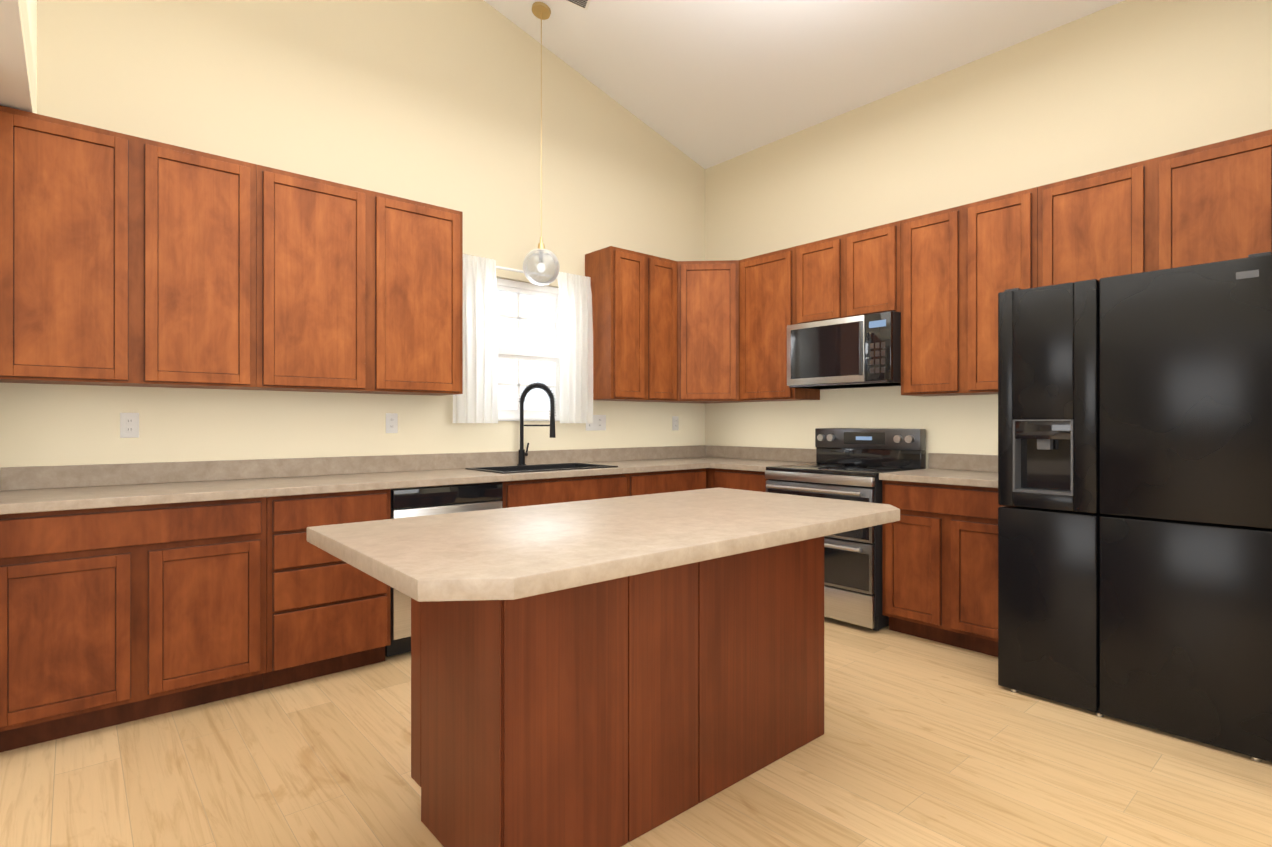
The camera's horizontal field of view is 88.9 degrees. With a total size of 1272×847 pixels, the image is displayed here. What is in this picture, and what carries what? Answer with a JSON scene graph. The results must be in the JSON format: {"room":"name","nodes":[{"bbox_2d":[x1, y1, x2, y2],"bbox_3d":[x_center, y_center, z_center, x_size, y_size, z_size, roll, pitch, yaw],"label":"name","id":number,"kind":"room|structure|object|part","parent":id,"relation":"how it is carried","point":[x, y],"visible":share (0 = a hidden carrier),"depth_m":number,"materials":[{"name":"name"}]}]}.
{"room":"kitchen","nodes":[
{"label":"kitchen","id":0,"kind":"room"},
{"bbox_2d":[0,0,33,112],"bbox_3d":[-1.449,-1.334,-2.163,4.785,0.180,9.000,0,0,-41],"label":"ceiling","id":1,"kind":"structure","parent":0,"point":[15,92],"depth_m":2.23,"materials":[{"name":"white paint"}]},
{"bbox_2d":[18,0,36,113],"bbox_3d":[0.301,-3.124,-0.643,0.150,3.760,9.000,0,0,-41],"label":"wall","id":2,"kind":"structure","parent":0,"point":[28,12],"depth_m":2.45,"materials":[{"name":"beige paint"}]},
{"bbox_2d":[0,0,704,466],"bbox_3d":[-2.796,-1.902,2.759,9.200,6.200,0.200,0,0,-41],"label":"wall","id":3,"kind":"structure","parent":0,"point":[510,140],"depth_m":3.71,"materials":[{"name":"beige paint"}]},
{"bbox_2d":[0,105,255,389],"bbox_3d":[-2.239,-0.702,2.892,0.903,1.060,0.324,0,0,-41],"label":"upper cabinet","id":4,"kind":"object","parent":3,"relation":"attached to","point":[127,260],"visible":1,"depth_m":2.74,"materials":[{"name":"brown wood"}]},
{"bbox_2d":[120,413,138,437],"bbox_3d":[-2.348,0.008,3.007,0.070,0.116,0.006,0,0,-41],"label":"electrical outlet","id":5,"kind":"object","parent":3,"relation":"attached to","point":[129,425],"visible":1,"depth_m":3.01,"materials":[{"name":"white plastic"}]},
{"bbox_2d":[245,164,462,395],"bbox_3d":[-1.499,-0.702,3.534,1.053,1.060,0.324,0,0,-41],"label":"upper cabinet","id":6,"kind":"object","parent":3,"relation":"attached to","point":[359,290],"visible":1,"depth_m":3.36,"materials":[{"name":"brown wood"}]},
{"bbox_2d":[386,413,397,432],"bbox_3d":[-1.432,-0.002,3.802,0.070,0.116,0.006,0,0,-41],"label":"electrical outlet","id":7,"kind":"object","parent":3,"relation":"attached to","point":[391,422],"visible":1,"depth_m":3.80,"materials":[{"name":"white plastic"}]},
{"bbox_2d":[496,266,556,278],"bbox_3d":[-0.769,-1.006,4.324,1.112,0.028,0.087,0,0,-41],"label":"curtain rod","id":8,"kind":"object","parent":3,"relation":"attached to","point":[509,269],"visible":0.12,"depth_m":4.23,"materials":[{"name":"white plastic"}]},
{"bbox_2d":[453,254,497,422],"bbox_3d":[-1.002,-0.524,4.036,0.305,1.045,0.038,0,0,-41],"label":"curtain","id":9,"kind":"object","parent":8,"relation":"hanging from","point":[476,401],"visible":0.79,"depth_m":4.06,"materials":[{"name":"white fabric"}]},
{"bbox_2d":[557,272,592,422],"bbox_3d":[-0.424,-0.524,4.537,0.285,1.045,0.038,0,0,-41],"label":"curtain","id":10,"kind":"object","parent":8,"relation":"hanging from","point":[576,350],"visible":1,"depth_m":4.55,"materials":[{"name":"white fabric"}]},
{"bbox_2d":[496,278,559,420],"bbox_3d":[-0.790,-0.491,4.413,0.736,0.946,0.108,0,0,-41],"label":"window","id":11,"kind":"structure","parent":3,"relation":"in","point":[528,322],"depth_m":4.48,"materials":[{"name":"white glass"}]},
{"bbox_2d":[586,415,605,430],"bbox_3d":[-0.295,-0.006,4.788,0.186,0.116,0.006,0,0,-41],"label":"electrical outlet","id":12,"kind":"object","parent":3,"relation":"attached to","point":[599,422],"visible":0.73,"depth_m":4.80,"materials":[{"name":"white plastic"}]},
{"bbox_2d":[585,246,676,401],"bbox_3d":[-0.022,-0.701,4.815,0.647,1.060,0.324,0,0,-41],"label":"upper cabinet","id":13,"kind":"object","parent":3,"relation":"attached to","point":[634,305],"visible":1,"depth_m":4.64,"materials":[{"name":"brown wood"}]},
{"bbox_2d":[672,416,678,429],"bbox_3d":[0.325,-0.001,5.326,0.070,0.116,0.006,0,0,-41],"label":"electrical outlet","id":14,"kind":"object","parent":3,"relation":"attached to","point":[675,422],"visible":1,"depth_m":5.32,"materials":[{"name":"white plastic"}]},
{"bbox_2d":[663,260,758,403],"bbox_3d":[0.561,-0.701,5.120,0.628,1.060,0.628,0,0,-41],"label":"upper cabinet","id":15,"kind":"object","parent":3,"relation":"attached to","point":[707,331],"visible":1,"depth_m":4.89,"materials":[{"name":"brown wood"}]},
{"bbox_2d":[0,617,1271,846],"bbox_3d":[0.143,1.246,-0.783,9.400,0.100,9.400,0,0,-41],"label":"floor","id":16,"kind":"structure","parent":0,"point":[924,743],"depth_m":2.19,"materials":[{"name":"beige wood"}]},
{"bbox_2d":[0,497,266,751],"bbox_3d":[-2.150,0.760,2.780,0.891,0.876,0.608,0,0,-41],"label":"base cabinet","id":17,"kind":"object","parent":16,"relation":"on","point":[111,616],"visible":1,"depth_m":2.53,"materials":[{"name":"brown wood"}]},
{"bbox_2d":[263,489,390,689],"bbox_3d":[-1.607,0.760,3.251,0.543,0.876,0.608,0,0,-41],"label":"base cabinet","id":18,"kind":"object","parent":16,"relation":"on","point":[327,613],"visible":0.73,"depth_m":2.99,"materials":[{"name":"brown wood"}]},
{"bbox_2d":[385,482,501,656],"bbox_3d":[-1.153,0.764,3.618,0.606,0.868,0.649,0,0,-41],"label":"dishwasher","id":19,"kind":"object","parent":16,"relation":"on","point":[422,501],"visible":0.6,"depth_m":3.33,"materials":[{"name":"silver metal"}]},
{"bbox_2d":[411,560,706,846],"bbox_3d":[-0.257,0.765,2.031,0.696,0.864,0.586,0,0,-41],"label":"base cabinet","id":20,"kind":"object","parent":16,"relation":"on","point":[619,712],"depth_m":1.78,"materials":[{"name":"brown wood"}]},
{"bbox_2d":[307,488,899,601],"bbox_3d":[0.020,0.311,2.039,1.737,0.042,0.913,0,0,-41],"label":"countertop","id":21,"kind":"structure","parent":20,"relation":"on","point":[512,553],"depth_m":1.67,"materials":[{"name":"laminate"}]},
{"bbox_2d":[500,474,626,507],"bbox_3d":[-0.587,0.760,4.136,0.911,0.876,0.608,0,0,-41],"label":"base cabinet","id":22,"kind":"object","parent":16,"relation":"on","point":[520,493],"visible":0.04,"depth_m":3.86,"materials":[{"name":"brown wood"}]},
{"bbox_2d":[627,468,705,495],"bbox_3d":[0.042,0.761,4.682,0.750,0.876,0.608,0,0,-41],"label":"base cabinet","id":23,"kind":"object","parent":16,"relation":"on","point":[643,483],"visible":0.21,"depth_m":4.42,"materials":[{"name":"brown wood"}]},
{"bbox_2d":[706,468,767,491],"bbox_3d":[0.743,0.761,4.926,0.608,0.876,1.158,0,0,-41],"label":"base cabinet","id":24,"kind":"object","parent":16,"relation":"on","point":[738,479],"visible":0.04,"depth_m":4.52,"materials":[{"name":"brown wood"}]},
{"bbox_2d":[0,445,707,514],"bbox_3d":[-0.834,0.253,3.896,4.341,0.135,0.648,0,0,-41],"label":"countertop","id":25,"kind":"structure","parent":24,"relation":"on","point":[31,489],"depth_m":3.22,"materials":[{"name":"laminate"}]},
{"bbox_2d":[517,382,555,465],"bbox_3d":[-0.661,0.005,4.264,0.159,0.555,0.270,0,0,-41],"label":"faucet","id":26,"kind":"object","parent":25,"relation":"on","point":[522,453],"visible":1,"depth_m":4.27,"materials":[{"name":"black metal"}]},
{"bbox_2d":[465,463,617,473],"bbox_3d":[-0.585,0.393,4.100,0.841,0.236,0.461,0,0,-41],"label":"sink","id":27,"kind":"object","parent":25,"relation":"in","point":[533,468],"visible":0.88,"depth_m":4.19,"materials":[{"name":"black metal"}]},
{"bbox_2d":[708,445,815,471],"bbox_3d":[0.939,0.253,4.667,0.651,0.135,0.510,0,0,-41],"label":"countertop","id":28,"kind":"structure","parent":24,"relation":"on","point":[719,457],"depth_m":4.92,"materials":[{"name":"stone"}]},
{"bbox_2d":[707,536,823,798],"bbox_3d":[0.273,0.766,2.490,0.706,0.864,0.586,0,0,-41],"label":"panel","id":29,"kind":"object","parent":16,"relation":"on","point":[765,607],"depth_m":2.25,"materials":[{"name":"brown wood"}]},
{"bbox_2d":[765,428,925,630],"bbox_3d":[1.316,0.616,4.146,0.708,1.165,0.756,0,0,-41],"label":"range","id":30,"kind":"object","parent":16,"relation":"on","point":[850,464],"visible":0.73,"depth_m":3.88,"materials":[{"name":"metal"}]},
{"bbox_2d":[882,480,1003,656],"bbox_3d":[1.865,0.760,3.631,0.608,0.876,0.725,0,0,-41],"label":"base cabinet","id":31,"kind":"object","parent":16,"relation":"on","point":[940,563],"visible":0.62,"depth_m":3.46,"materials":[{"name":"brown wood"}]},
{"bbox_2d":[879,453,997,487],"bbox_3d":[1.856,0.253,3.623,0.633,0.136,0.725,0,0,-41],"label":"countertop","id":32,"kind":"structure","parent":31,"relation":"on","point":[976,470],"depth_m":3.75,"materials":[{"name":"stone"}]},
{"bbox_2d":[998,252,1271,761],"bbox_3d":[2.274,0.297,2.886,0.912,1.802,0.906,0,0,-41],"label":"refrigerator","id":33,"kind":"object","parent":16,"relation":"on","point":[1135,498],"visible":0.98,"depth_m":2.53,"materials":[{"name":"black metal"}]},
{"bbox_2d":[484,0,1124,168],"bbox_3d":[0.143,-3.485,-0.781,9.400,2.710,9.400,0,0,-41],"label":"ceiling","id":34,"kind":"structure","parent":0,"point":[705,84],"depth_m":4.19,"materials":[{"name":"white paint"}]},
{"bbox_2d":[523,2,559,285],"bbox_3d":[-0.610,-1.784,4.172,0.236,1.791,0.236,0,0,-41],"label":"globe pendant light","id":35,"kind":"object","parent":34,"relation":"hanging from","point":[541,267],"depth_m":4.11,"materials":[{"name":"clear glass"}]},
{"bbox_3d":[-0.609,-1.858,4.173,0.123,1.643,0.124,0,0,-41],"label":"pendant lamp","id":36,"kind":"part","parent":35,"relation":"part of","materials":[{"name":"gold metal"}]},
{"bbox_2d":[565,0,590,9],"bbox_3d":[-0.410,-2.650,4.009,0.256,0.079,0.110,0,0,-18],"label":"ceiling vent","id":37,"kind":"object","parent":34,"relation":"in","point":[583,4],"visible":1,"depth_m":4.05,"materials":[{"name":"white plastic"}]},
{"bbox_2d":[705,0,1271,468],"bbox_3d":[1.848,-1.901,4.272,0.200,6.200,3.600,0,0,-41],"label":"wall","id":38,"kind":"structure","parent":0,"point":[1125,82],"depth_m":3.88,"materials":[{"name":"beige paint"}]},
{"bbox_2d":[739,247,819,401],"bbox_3d":[1.048,-0.701,4.791,0.324,1.060,0.503,0,0,-41],"label":"upper cabinet","id":39,"kind":"object","parent":38,"relation":"attached to","point":[766,299],"visible":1,"depth_m":4.68,"materials":[{"name":"brown wood"}]},
{"bbox_2d":[795,221,900,323],"bbox_3d":[1.463,-0.956,4.314,0.324,0.552,0.758,0,0,-41],"label":"upper cabinet","id":40,"kind":"object","parent":38,"relation":"attached to","point":[856,273],"visible":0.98,"depth_m":4.17,"materials":[{"name":"brown wood"}]},
{"bbox_2d":[787,311,900,388],"bbox_3d":[1.424,-0.460,4.278,0.428,0.427,0.748,0,0,-41],"label":"microwave","id":41,"kind":"object","parent":40,"relation":"attached to","point":[862,351],"visible":0.98,"depth_m":4.10,"materials":[{"name":"silver metal"}]},
{"bbox_2d":[901,187,1037,396],"bbox_3d":[1.954,-0.702,3.747,0.324,1.060,0.738,0,0,-41],"label":"upper cabinet","id":42,"kind":"object","parent":38,"relation":"attached to","point":[962,266],"visible":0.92,"depth_m":3.67,"materials":[{"name":"brown wood"}]},
{"bbox_2d":[1038,129,1271,286],"bbox_3d":[2.507,-0.940,3.110,0.324,0.585,0.945,0,0,-41],"label":"upper cabinet","id":43,"kind":"object","parent":38,"relation":"attached to","point":[1210,203],"visible":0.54,"depth_m":2.98,"materials":[{"name":"brown wood"}]}
]}

